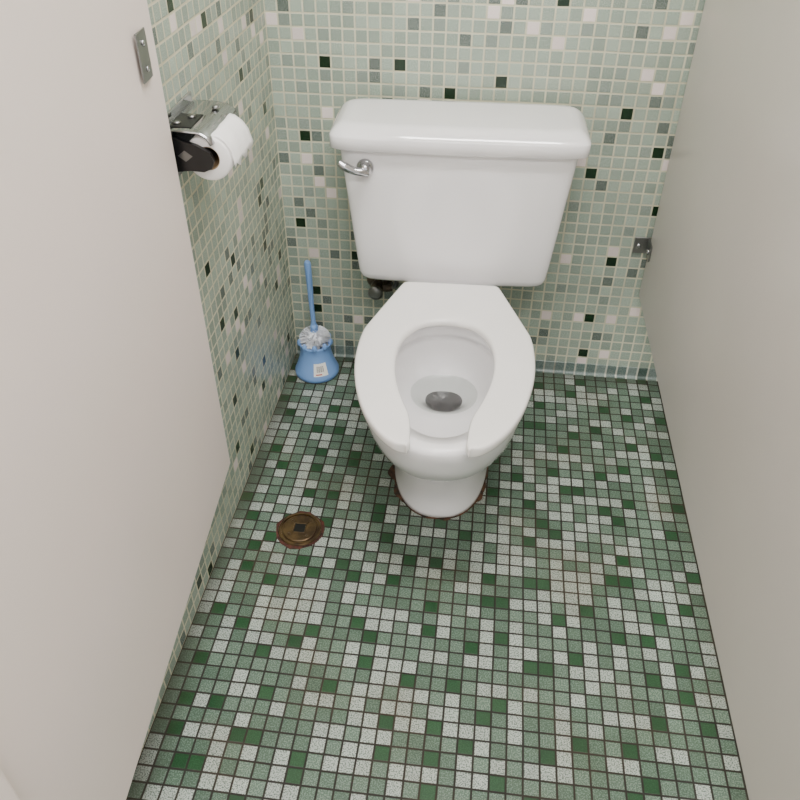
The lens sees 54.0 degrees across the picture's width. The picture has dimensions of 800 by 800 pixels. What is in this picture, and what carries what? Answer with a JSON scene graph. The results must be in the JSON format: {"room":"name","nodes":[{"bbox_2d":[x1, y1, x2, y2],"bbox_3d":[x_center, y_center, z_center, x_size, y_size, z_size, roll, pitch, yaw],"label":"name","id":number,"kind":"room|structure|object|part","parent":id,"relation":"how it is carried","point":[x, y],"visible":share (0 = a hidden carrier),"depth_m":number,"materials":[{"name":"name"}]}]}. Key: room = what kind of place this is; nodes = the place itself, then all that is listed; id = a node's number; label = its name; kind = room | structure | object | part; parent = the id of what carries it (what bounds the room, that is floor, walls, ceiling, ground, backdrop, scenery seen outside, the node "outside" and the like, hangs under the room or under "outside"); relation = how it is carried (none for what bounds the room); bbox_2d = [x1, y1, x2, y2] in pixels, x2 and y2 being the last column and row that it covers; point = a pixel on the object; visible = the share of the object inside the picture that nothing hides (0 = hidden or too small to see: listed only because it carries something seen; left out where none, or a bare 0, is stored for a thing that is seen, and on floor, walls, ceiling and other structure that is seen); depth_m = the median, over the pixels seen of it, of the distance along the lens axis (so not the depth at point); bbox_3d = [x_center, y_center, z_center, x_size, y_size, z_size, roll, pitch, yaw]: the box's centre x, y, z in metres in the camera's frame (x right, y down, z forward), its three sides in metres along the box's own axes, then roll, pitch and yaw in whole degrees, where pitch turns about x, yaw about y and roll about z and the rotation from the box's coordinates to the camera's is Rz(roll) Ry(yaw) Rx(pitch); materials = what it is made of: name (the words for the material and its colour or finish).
{"room":"public restroom","nodes":[
{"label":"public restroom","id":0,"kind":"room"},
{"bbox_2d":[139,0,296,756],"bbox_3d":[-0.548,-0.160,0.227,0.120,2.600,3.200,5,39,5],"label":"wall","id":1,"kind":"structure","parent":0,"point":[215,50],"depth_m":1.65,"materials":[{"name":"tile"}]},
{"bbox_2d":[167,91,237,175],"bbox_3d":[-0.323,-0.425,1.286,0.086,0.105,0.167,5,39,5],"label":"dispenser","id":2,"kind":"object","parent":1,"relation":"attached to","point":[188,118],"visible":0.74,"depth_m":1.24,"materials":[{"name":"silver metal"}]},
{"bbox_3d":[-0.364,-0.428,1.290,0.004,0.105,0.167,5,39,5],"label":"plate","id":3,"kind":"part","parent":2,"relation":"part of","materials":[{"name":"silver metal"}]},
{"bbox_3d":[-0.331,-0.383,1.232,0.081,0.064,0.008,5,39,5],"label":"arm","id":4,"kind":"part","parent":2,"relation":"part of","materials":[{"name":"black plastic"}]},
{"bbox_2d":[169,100,237,145],"bbox_3d":[-0.322,-0.449,1.268,0.084,0.021,0.145,5,39,5],"label":"hood","id":5,"kind":"object","parent":2,"relation":"attached to","point":[201,118],"depth_m":1.25,"materials":[{"name":"metal"}]},
{"bbox_2d":[190,113,252,179],"bbox_3d":[-0.293,-0.414,1.279,0.081,0.075,0.106,5,39,5],"label":"toilet paper roll","id":6,"kind":"object","parent":2,"relation":"on","point":[232,138],"visible":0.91,"depth_m":1.25,"materials":[{"name":"paper"}]},
{"bbox_2d":[126,354,748,799],"bbox_3d":[0.446,0.934,1.028,2.120,0.100,3.320,5,39,5],"label":"floor","id":7,"kind":"structure","parent":0,"point":[550,638],"depth_m":1.54,"materials":[{"name":"tile"}]},
{"bbox_2d":[0,769,19,799],"bbox_3d":[-0.397,0.158,0.391,0.030,1.900,0.294,5,39,5],"label":"pilaster","id":8,"kind":"object","parent":7,"relation":"on","point":[7,792],"visible":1,"depth_m":0.73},
{"bbox_2d":[0,0,229,799],"bbox_3d":[-0.376,-0.254,0.785,0.022,1.653,0.828,2,39,2],"label":"door leaf","id":9,"kind":"structure","parent":8,"relation":"attached to","point":[115,460],"depth_m":0.93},
{"bbox_2d":[134,27,152,83],"bbox_3d":[-0.344,-0.463,1.056,0.003,0.063,0.038,2,39,2],"label":"strike plate","id":10,"kind":"object","parent":9,"relation":"attached to","point":[143,52],"visible":1,"depth_m":1.05,"materials":[{"name":"metal"}]},
{"bbox_2d":[276,511,324,548],"bbox_3d":[-0.223,0.286,1.740,0.108,0.009,0.107,27,46,29],"label":"cap","id":11,"kind":"object","parent":7,"relation":"on","point":[301,529],"visible":1,"depth_m":1.74,"materials":[{"name":"metal"}]},
{"bbox_2d":[295,260,338,382],"bbox_3d":[-0.231,-0.214,2.092,0.122,0.345,0.122,5,39,5],"label":"toilet brush","id":12,"kind":"object","parent":7,"relation":"on","point":[316,363],"visible":1,"depth_m":2.12,"materials":[{"name":"blue plastic"}]},
{"bbox_3d":[-0.232,-0.268,2.052,0.026,0.211,0.027,5,39,5],"label":"handle","id":13,"kind":"part","parent":12,"relation":"part of","materials":[{"name":"blue plastic"}]},
{"bbox_2d":[329,98,590,520],"bbox_3d":[0.100,-0.131,1.667,0.537,0.752,0.783,3,39,4],"label":"toilet","id":14,"kind":"object","parent":7,"relation":"on","point":[455,201],"visible":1,"depth_m":1.66,"materials":[{"name":"white ceramic"}]},
{"bbox_3d":[-0.097,-0.479,1.625,0.068,0.038,0.019,-3,39,-4],"label":"flush lever","id":15,"kind":"part","parent":14,"relation":"part of","materials":[{"name":"silver metal"}]},
{"bbox_3d":[0.092,0.056,1.722,0.346,0.392,0.601,3,39,4],"label":"bowl","id":16,"kind":"part","parent":14,"relation":"part of","materials":[{"name":"white ceramic"}]},
{"bbox_3d":[0.089,-0.083,1.560,0.356,0.026,0.556,3,39,4],"label":"seat","id":17,"kind":"part","parent":14,"relation":"part of","materials":[{"name":"plastic"}]},
{"bbox_3d":[0.127,-0.439,1.782,0.498,0.322,0.194,3,39,4],"label":"tank","id":18,"kind":"part","parent":14,"relation":"part of","materials":[{"name":"white ceramic"}]},
{"bbox_3d":[0.127,-0.581,1.665,0.537,0.048,0.220,3,39,4],"label":"tank lid","id":19,"kind":"part","parent":14,"relation":"part of","materials":[{"name":"white ceramic"}]},
{"bbox_2d":[639,0,799,799],"bbox_3d":[0.508,-0.280,0.763,0.025,1.578,1.936,5,39,5],"label":"stall partition","id":20,"kind":"structure","parent":7,"relation":"on","point":[719,294],"depth_m":1.18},
{"bbox_2d":[263,0,704,368],"bbox_3d":[0.647,-1.113,1.418,2.120,2.600,0.120,5,39,5],"label":"wall","id":21,"kind":"structure","parent":0,"point":[625,65],"depth_m":1.77,"materials":[{"name":"tile"}]},
{"bbox_2d":[367,278,398,299],"bbox_3d":[-0.048,-0.327,2.022,0.092,0.155,0.094,5,39,5],"label":"water supply valve","id":22,"kind":"object","parent":21,"relation":"attached to","point":[375,292],"visible":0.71,"depth_m":2.03,"materials":[{"name":"metal"}]},
{"bbox_3d":[-0.063,-0.278,2.031,0.040,0.040,0.017,5,39,5],"label":"valve handle","id":23,"kind":"part","parent":22,"relation":"part of","materials":[{"name":"metal"}]},
{"bbox_2d":[382,284,392,291],"bbox_3d":[-0.034,-0.293,2.049,0.032,0.022,0.022,5,39,5],"label":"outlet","id":24,"kind":"object","parent":22,"relation":"attached to","point":[385,287],"depth_m":2.04,"materials":[{"name":"brown metal"}]},
{"bbox_2d":[296,342,657,380],"bbox_3d":[0.694,-0.070,2.167,2.000,0.035,0.010,5,39,5],"label":"baseboard","id":25,"kind":"structure","parent":21,"relation":"attached to","point":[595,370],"depth_m":2.19,"materials":[{"name":"tile"}]},
{"bbox_2d":[632,237,651,252],"bbox_3d":[0.614,-0.380,1.932,0.075,0.042,0.004,5,39,5],"label":"wall flange","id":26,"kind":"object","parent":21,"relation":"attached to","point":[643,241],"visible":0.48,"depth_m":1.93,"materials":[{"name":"metal"}]},
{"bbox_2d":[646,238,652,261],"bbox_3d":[0.607,-0.365,1.914,0.004,0.042,0.046,5,39,5],"label":"tab","id":27,"kind":"object","parent":26,"relation":"attached to","point":[649,246],"visible":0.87,"depth_m":1.90,"materials":[{"name":"metal"}]}
]}

